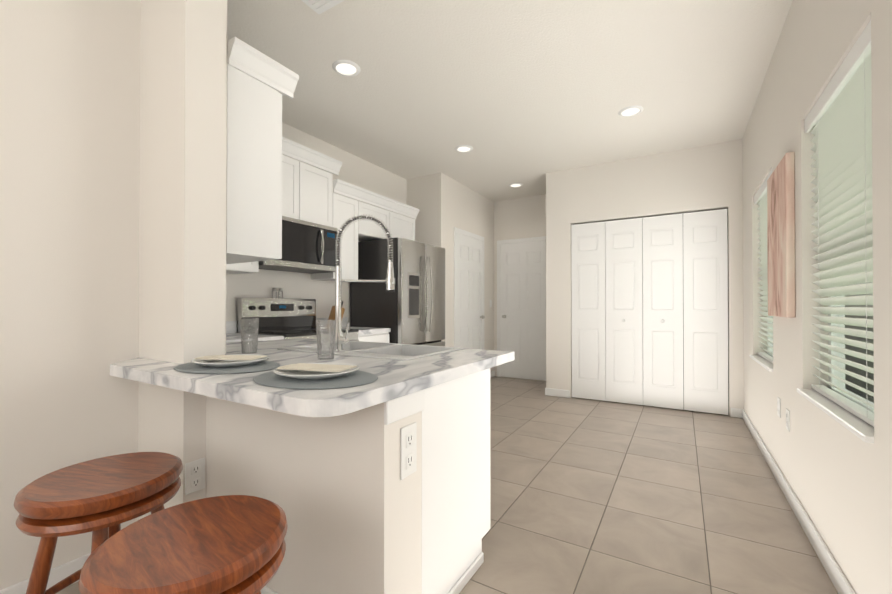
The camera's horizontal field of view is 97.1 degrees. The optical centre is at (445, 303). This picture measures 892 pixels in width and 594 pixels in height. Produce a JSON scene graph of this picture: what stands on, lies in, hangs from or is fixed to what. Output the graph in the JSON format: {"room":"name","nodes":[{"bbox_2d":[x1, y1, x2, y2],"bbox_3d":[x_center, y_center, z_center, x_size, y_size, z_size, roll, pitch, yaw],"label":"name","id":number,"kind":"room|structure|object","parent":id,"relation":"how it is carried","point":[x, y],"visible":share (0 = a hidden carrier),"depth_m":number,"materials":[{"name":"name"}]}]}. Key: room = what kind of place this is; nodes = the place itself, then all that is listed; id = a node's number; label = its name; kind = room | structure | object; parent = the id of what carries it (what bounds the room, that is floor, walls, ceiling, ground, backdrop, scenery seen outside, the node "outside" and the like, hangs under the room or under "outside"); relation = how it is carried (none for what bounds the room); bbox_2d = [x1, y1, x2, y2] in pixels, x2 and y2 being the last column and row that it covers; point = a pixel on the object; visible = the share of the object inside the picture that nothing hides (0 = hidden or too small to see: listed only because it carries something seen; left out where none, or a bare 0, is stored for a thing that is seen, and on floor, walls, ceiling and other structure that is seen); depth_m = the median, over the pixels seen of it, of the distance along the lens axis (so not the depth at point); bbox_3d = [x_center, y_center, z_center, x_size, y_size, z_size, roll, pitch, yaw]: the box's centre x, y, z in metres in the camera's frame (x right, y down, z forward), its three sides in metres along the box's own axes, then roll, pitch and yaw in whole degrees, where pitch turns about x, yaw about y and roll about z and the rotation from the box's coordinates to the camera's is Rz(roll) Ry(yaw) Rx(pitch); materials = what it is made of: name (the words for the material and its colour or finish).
{"room":"kitchen","nodes":[
{"label":"kitchen","id":0,"kind":"room"},
{"bbox_2d":[0,0,140,589],"bbox_3d":[-2.432,-0.286,0.294,0.150,2.860,3.850,0,0,31],"label":"wall","id":1,"kind":"structure","parent":0,"point":[69,181],"depth_m":1.61,"materials":[{"name":"white paint"}]},
{"bbox_2d":[0,553,90,593],"bbox_3d":[-2.308,1.096,0.332,0.014,0.095,3.460,0,0,31],"label":"baseboard","id":2,"kind":"structure","parent":1,"relation":"attached to","point":[57,574],"depth_m":1.58,"materials":[{"name":"white wood"}]},
{"bbox_2d":[138,0,226,519],"bbox_3d":[-1.617,-0.273,2.114,1.430,2.860,0.290,0,0,31],"label":"wall","id":3,"kind":"structure","parent":0,"point":[183,184],"depth_m":1.70,"materials":[{"name":"white paint"}]},
{"bbox_2d":[185,457,204,494],"bbox_3d":[-1.051,0.723,1.652,0.008,0.130,0.080,0,0,31],"label":"outlet","id":4,"kind":"object","parent":3,"relation":"attached to","point":[194,475],"visible":1,"depth_m":1.65,"materials":[{"name":"white plastic"}]},
{"bbox_2d":[226,265,249,268],"bbox_3d":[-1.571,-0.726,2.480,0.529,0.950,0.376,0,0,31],"label":"upper cabinet","id":5,"kind":"object","parent":3,"relation":"attached to","point":[227,266],"depth_m":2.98,"materials":[{"name":"white wood"}]},
{"bbox_2d":[226,61,285,264],"bbox_3d":[-1.238,-0.727,2.248,0.513,0.950,0.319,0,0,31],"label":"upper cabinet","id":6,"kind":"object","parent":3,"relation":"attached to","point":[269,185],"depth_m":2.11,"materials":[{"name":"white wood"}]},
{"bbox_2d":[206,396,421,593],"bbox_3d":[-0.644,0.724,1.577,1.185,0.858,0.200,0,0,31],"label":"wall","id":7,"kind":"structure","parent":0,"point":[342,495],"depth_m":1.32,"materials":[{"name":"white paint"}]},
{"bbox_2d":[261,586,277,593],"bbox_3d":[-0.613,1.104,1.419,0.999,0.095,0.044,0,0,31],"label":"baseboard","id":8,"kind":"structure","parent":7,"relation":"attached to","point":[265,590],"depth_m":1.46,"materials":[{"name":"white wood"}]},
{"bbox_2d":[400,422,416,479],"bbox_3d":[-0.121,0.481,1.290,0.008,0.165,0.085,0,0,31],"label":"outlet","id":9,"kind":"object","parent":7,"relation":"attached to","point":[408,450],"visible":1,"depth_m":1.28,"materials":[{"name":"white plastic"}]},
{"bbox_2d":[226,122,405,326],"bbox_3d":[-1.461,-0.260,3.914,0.150,2.860,3.360,0,0,31],"label":"wall","id":10,"kind":"structure","parent":0,"point":[355,171],"depth_m":4.02,"materials":[{"name":"white paint"}]},
{"bbox_2d":[226,265,258,273],"bbox_3d":[-1.737,-0.662,3.004,0.309,0.830,0.470,0,0,31],"label":"upper cabinet","id":11,"kind":"object","parent":10,"relation":"attached to","point":[253,268],"depth_m":3.08,"materials":[{"name":"white wood"}]},
{"bbox_2d":[286,153,305,220],"bbox_3d":[-1.503,-0.989,3.399,0.309,0.530,0.443,0,0,31],"label":"upper cabinet","id":12,"kind":"object","parent":10,"relation":"attached to","point":[295,170],"depth_m":3.42,"materials":[{"name":"white wood"}]},
{"bbox_2d":[306,161,333,226],"bbox_3d":[-1.335,-0.987,3.679,0.309,0.530,0.443,0,0,31],"label":"upper cabinet","id":13,"kind":"object","parent":10,"relation":"attached to","point":[319,181],"depth_m":3.66,"materials":[{"name":"white wood"}]},
{"bbox_2d":[259,216,337,273],"bbox_3d":[-1.365,-0.511,3.503,0.430,0.415,0.760,0,0,31],"label":"microwave","id":14,"kind":"object","parent":13,"relation":"attached to","point":[308,247],"visible":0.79,"depth_m":3.44,"materials":[{"name":"black glass"}]},
{"bbox_2d":[316,317,347,327],"bbox_3d":[-1.220,0.201,4.147,0.019,0.100,0.486,0,0,31],"label":"backsplash","id":15,"kind":"structure","parent":10,"relation":"attached to","point":[344,321],"depth_m":4.27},
{"bbox_2d":[311,193,361,280],"bbox_3d":[-1.132,-0.655,4.017,0.309,0.830,0.350,0,0,31],"label":"upper cabinet","id":16,"kind":"object","parent":10,"relation":"attached to","point":[345,208],"depth_m":3.96,"materials":[{"name":"white wood"}]},
{"bbox_2d":[362,201,393,240],"bbox_3d":[-0.896,-0.897,4.413,0.309,0.340,0.568,0,0,31],"label":"upper cabinet","id":17,"kind":"object","parent":10,"relation":"attached to","point":[370,230],"depth_m":4.35,"materials":[{"name":"white wood"}]},
{"bbox_2d":[394,213,415,240],"bbox_3d":[-0.664,-0.894,4.801,0.309,0.340,0.568,0,0,31],"label":"upper cabinet","id":18,"kind":"object","parent":10,"relation":"attached to","point":[404,227],"depth_m":4.76,"materials":[{"name":"white wood"}]},
{"bbox_2d":[56,376,837,593],"bbox_3d":[-0.244,1.207,2.150,4.600,0.100,9.300,0,0,31],"label":"floor","id":19,"kind":"structure","parent":0,"point":[590,496],"depth_m":2.25,"materials":[{"name":"tile"}]},
{"bbox_2d":[14,452,182,593],"bbox_3d":[-1.042,0.837,1.208,0.388,0.632,0.388,0,0,11],"label":"stool","id":20,"kind":"object","parent":19,"relation":"on","point":[102,499],"visible":0.75,"depth_m":1.12,"materials":[{"name":"brown wood"}]},
{"bbox_2d":[78,495,287,593],"bbox_3d":[-0.568,0.835,0.890,0.388,0.632,0.388,0,-1,41],"label":"stool","id":21,"kind":"object","parent":19,"relation":"on","point":[230,544],"visible":1,"depth_m":0.84,"materials":[{"name":"brown wood"}]},
{"bbox_2d":[162,361,229,400],"bbox_3d":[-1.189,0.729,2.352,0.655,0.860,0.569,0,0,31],"label":"countertop","id":22,"kind":"structure","parent":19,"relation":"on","point":[171,378],"depth_m":1.28,"materials":[{"name":"white stone"}]},
{"bbox_2d":[230,386,309,416],"bbox_3d":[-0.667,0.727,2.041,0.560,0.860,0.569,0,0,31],"label":"countertop","id":23,"kind":"structure","parent":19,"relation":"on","point":[286,403],"depth_m":1.07,"materials":[{"name":"white stone"}]},
{"bbox_2d":[236,288,358,340],"bbox_3d":[-1.245,0.512,3.424,0.712,1.308,0.770,0,0,31],"label":"stove","id":24,"kind":"object","parent":19,"relation":"on","point":[287,318],"visible":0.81,"depth_m":3.49,"materials":[{"name":"silver metal"}]},
{"bbox_2d":[358,329,390,342],"bbox_3d":[-0.962,0.730,3.990,0.619,0.880,0.486,0,0,31],"label":"base cabinet","id":25,"kind":"object","parent":19,"relation":"on","point":[372,334],"depth_m":3.85,"materials":[{"name":"white wood"}]},
{"bbox_2d":[226,333,283,342],"bbox_3d":[-1.685,0.261,2.779,0.624,0.040,0.784,0,0,31],"label":"countertop","id":26,"kind":"structure","parent":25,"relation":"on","point":[230,337],"depth_m":2.86,"materials":[{"name":"white stone"}]},
{"bbox_2d":[341,325,385,332],"bbox_3d":[-0.960,0.270,3.992,0.624,0.040,0.486,0,0,31],"label":"countertop","id":27,"kind":"structure","parent":25,"relation":"on","point":[361,329],"depth_m":3.90,"materials":[{"name":"white stone"}]},
{"bbox_2d":[327,300,344,327],"bbox_3d":[-1.113,0.101,3.977,0.100,0.296,0.180,0,0,31],"label":"knife block","id":28,"kind":"object","parent":27,"relation":"on","point":[331,315],"visible":0.23,"depth_m":3.97,"materials":[{"name":"brown wood"}]},
{"bbox_2d":[350,238,444,345],"bbox_3d":[-0.505,0.249,4.545,0.780,1.850,0.870,0,0,31],"label":"fridge","id":29,"kind":"object","parent":19,"relation":"on","point":[410,309],"visible":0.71,"depth_m":4.23,"materials":[{"name":"grey metal"}]},
{"bbox_2d":[310,370,489,593],"bbox_3d":[-0.182,0.724,1.751,0.570,0.860,0.569,0,0,31],"label":"base cabinet","id":30,"kind":"object","parent":19,"relation":"on","point":[445,390],"depth_m":1.53,"materials":[{"name":"white"}]},
{"bbox_2d":[182,340,473,407],"bbox_3d":[-0.775,0.273,1.927,1.805,0.045,0.841,0,0,31],"label":"countertop","id":31,"kind":"structure","parent":30,"relation":"on","point":[396,379],"depth_m":1.39,"materials":[{"name":"white stone"}]},
{"bbox_2d":[173,360,280,373],"bbox_3d":[-0.857,0.245,1.551,0.452,0.004,0.333,0,0,31],"label":"placemat","id":32,"kind":"object","parent":31,"relation":"on","point":[194,368],"visible":0.69,"depth_m":1.47,"materials":[{"name":"grey fabric"}]},
{"bbox_2d":[191,354,269,366],"bbox_3d":[-0.855,0.227,1.573,0.276,0.032,0.276,0,0,31],"label":"plate","id":33,"kind":"object","parent":32,"relation":"on","point":[235,360],"visible":1,"depth_m":1.54,"materials":[{"name":"white ceramic"}]},
{"bbox_2d":[240,318,258,353],"bbox_3d":[-1.000,0.163,2.004,0.089,0.175,0.089,0,0,31],"label":"tumbler","id":34,"kind":"object","parent":31,"relation":"on","point":[254,322],"visible":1,"depth_m":1.99,"materials":[{"name":"clear glass"}]},
{"bbox_2d":[253,370,377,389],"bbox_3d":[-0.429,0.243,1.301,0.444,0.004,0.343,0,0,31],"label":"placemat","id":35,"kind":"object","parent":31,"relation":"on","point":[347,380],"visible":0.67,"depth_m":1.22,"materials":[{"name":"grey fabric"}]},
{"bbox_2d":[273,362,359,379],"bbox_3d":[-0.430,0.225,1.319,0.276,0.032,0.276,0,0,31],"label":"plate","id":36,"kind":"object","parent":35,"relation":"on","point":[309,371],"visible":1,"depth_m":1.29,"materials":[{"name":"white ceramic"}]},
{"bbox_2d":[316,320,335,359],"bbox_3d":[-0.542,0.161,1.776,0.089,0.175,0.089,0,0,31],"label":"tumbler","id":37,"kind":"object","parent":31,"relation":"on","point":[331,339],"visible":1,"depth_m":1.75,"materials":[{"name":"clear glass"}]},
{"bbox_2d":[274,342,465,361],"bbox_3d":[-0.416,0.330,2.160,0.880,0.170,0.529,0,0,31],"label":"sink","id":38,"kind":"object","parent":31,"relation":"in","point":[403,352],"depth_m":2.25,"materials":[{"name":"white stone"}]},
{"bbox_2d":[270,338,509,373],"bbox_3d":[-0.508,0.272,2.274,1.704,0.052,0.430,0,0,31],"label":"countertop","id":39,"kind":"structure","parent":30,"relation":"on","point":[482,359],"depth_m":1.90,"materials":[{"name":"white stone"}]},
{"bbox_2d":[330,214,394,349],"bbox_3d":[-0.423,-0.107,2.010,0.252,0.702,0.223,0,0,31],"label":"faucet","id":40,"kind":"object","parent":39,"relation":"on","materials":[{"name":"silver metal"}]},
{"bbox_2d":[406,172,493,371],"bbox_3d":[0.101,-0.245,5.992,0.700,2.860,1.810,0,0,31],"label":"wall","id":41,"kind":"structure","parent":0,"point":[444,204],"depth_m":5.28,"materials":[{"name":"white paint"}]},
{"bbox_2d":[454,227,484,349],"bbox_3d":[0.375,0.075,5.692,0.074,2.215,0.930,0,0,31],"label":"pantry door","id":42,"kind":"structure","parent":41,"relation":"in","point":[469,316],"depth_m":5.67,"materials":[{"name":"white wood"}]},
{"bbox_2d":[490,370,494,377],"bbox_3d":[0.682,1.139,6.258,0.014,0.095,0.440,0,0,31],"label":"baseboard","id":43,"kind":"structure","parent":41,"relation":"attached to","point":[492,373],"depth_m":6.36,"materials":[{"name":"white"}]},
{"bbox_2d":[227,0,792,201],"bbox_3d":[-0.244,-1.753,2.171,4.600,0.100,9.300,0,0,31],"label":"ceiling","id":44,"kind":"structure","parent":0,"point":[528,94],"depth_m":2.96,"materials":[{"name":"white paint"}]},
{"bbox_2d":[301,0,344,13],"bbox_3d":[-0.686,-1.695,2.074,0.340,0.016,0.340,0,0,31],"label":"ceiling vent","id":45,"kind":"object","parent":44,"relation":"in","point":[319,6],"visible":0.96,"depth_m":2.23,"materials":[{"name":"white"}]},
{"bbox_2d":[332,59,360,76],"bbox_3d":[-0.718,-1.692,2.839,0.200,0.012,0.200,0,0,31],"label":"recessed light","id":46,"kind":"object","parent":44,"relation":"in","point":[348,68],"visible":1,"depth_m":2.83,"materials":[{"name":"white plastic"}]},
{"bbox_2d":[455,145,472,152],"bbox_3d":[0.194,-1.682,4.286,0.200,0.012,0.200,0,0,31],"label":"recessed light","id":47,"kind":"object","parent":44,"relation":"in","point":[463,148],"visible":1,"depth_m":4.27,"materials":[{"name":"white plastic"}]},
{"bbox_2d":[509,183,522,186],"bbox_3d":[0.986,-1.673,5.572,0.200,0.012,0.200,0,0,31],"label":"recessed light","id":48,"kind":"object","parent":44,"relation":"in","point":[515,184],"visible":0.96,"depth_m":5.55,"materials":[{"name":"white"}]},
{"bbox_2d":[618,105,642,116],"bbox_3d":[1.625,-1.688,3.465,0.200,0.012,0.200,0,0,31],"label":"recessed light","id":49,"kind":"object","parent":44,"relation":"in","point":[629,111],"visible":1,"depth_m":3.46,"materials":[{"name":"white plastic"}]},
{"bbox_2d":[494,194,545,380],"bbox_3d":[1.317,-0.244,6.232,1.140,2.860,0.150,0,0,31],"label":"wall","id":50,"kind":"structure","parent":0,"point":[519,218],"depth_m":6.27,"materials":[{"name":"white paint"}]},
{"bbox_2d":[497,236,545,380],"bbox_3d":[1.208,0.078,6.163,0.910,2.215,0.074,0,0,31],"label":"hall door","id":51,"kind":"structure","parent":50,"relation":"in","point":[521,298],"depth_m":6.19,"materials":[{"name":"white wood"}]},
{"bbox_2d":[546,139,743,416],"bbox_3d":[2.489,-0.252,5.094,2.040,2.860,1.260,0,0,31],"label":"wall","id":52,"kind":"structure","parent":0,"point":[701,178],"depth_m":4.51,"materials":[{"name":"white paint"}]},
{"bbox_2d":[545,388,556,394],"bbox_3d":[1.519,1.133,5.463,0.022,0.095,0.944,0,0,31],"label":"baseboard","id":53,"kind":"structure","parent":52,"relation":"attached to","point":[548,391],"depth_m":5.03,"materials":[{"name":"white"}]},
{"bbox_2d":[571,209,727,414],"bbox_3d":[2.252,0.087,4.510,1.594,2.150,0.070,0,0,31],"label":"bifold closet door","id":54,"kind":"structure","parent":52,"relation":"in","point":[627,325],"depth_m":4.46,"materials":[{"name":"white wood"}]},
{"bbox_2d":[742,0,891,593],"bbox_3d":[1.421,-0.280,1.165,0.160,2.860,9.300,0,0,31],"label":"wall","id":55,"kind":"structure","parent":0,"point":[837,475],"depth_m":1.89,"materials":[{"name":"white paint"}]},
{"bbox_2d":[750,295,772,371],"bbox_3d":[2.546,-0.241,3.079,0.175,1.430,0.900,0,0,31],"label":"window","id":56,"kind":"structure","parent":55,"relation":"in","point":[764,363],"depth_m":3.31,"materials":[{"name":"white plastic"}]},
{"bbox_2d":[754,170,772,362],"bbox_3d":[2.534,-0.255,3.086,0.073,1.398,0.892,0,0,31],"label":"window blind","id":57,"kind":"object","parent":56,"relation":"attached to","point":[760,196],"visible":0.38,"depth_m":3.27,"materials":[{"name":"white"}]},
{"bbox_2d":[777,397,780,417],"bbox_3d":[2.154,0.670,2.549,0.008,0.120,0.075,0,0,31],"label":"electrical outlet","id":58,"kind":"object","parent":55,"relation":"attached to","point":[778,406],"visible":1,"depth_m":2.53,"materials":[{"name":"white plastic"}]},
{"bbox_2d":[767,152,795,317],"bbox_3d":[2.059,-0.381,2.428,0.039,0.920,0.560,0,0,31],"label":"canvas art","id":59,"kind":"object","parent":55,"relation":"attached to","point":[781,236],"visible":1,"depth_m":2.28},
{"bbox_2d":[786,408,789,431],"bbox_3d":[2.026,0.688,2.334,0.008,0.120,0.075,0,0,31],"label":"electrical outlet","id":60,"kind":"object","parent":55,"relation":"attached to","point":[787,419],"visible":1,"depth_m":2.31,"materials":[{"name":"white plastic"}]},
{"bbox_2d":[739,409,855,593],"bbox_3d":[1.068,1.099,0.749,0.030,0.095,7.640,0,0,31],"label":"baseboard","id":61,"kind":"structure","parent":55,"relation":"attached to","point":[839,580],"depth_m":1.97,"materials":[{"name":"white wood"}]},
{"bbox_2d":[797,283,873,442],"bbox_3d":[1.691,-0.252,1.650,0.175,1.430,0.890,0,0,31],"label":"window","id":62,"kind":"structure","parent":55,"relation":"in","point":[861,429],"depth_m":1.74,"materials":[{"name":"white plastic"}]},
{"bbox_2d":[804,20,873,426],"bbox_3d":[1.679,-0.266,1.657,0.073,1.398,0.882,0,0,31],"label":"window blind","id":63,"kind":"object","parent":62,"relation":"attached to","point":[839,117],"visible":0.71,"depth_m":1.64,"materials":[{"name":"white plastic"}]}
]}

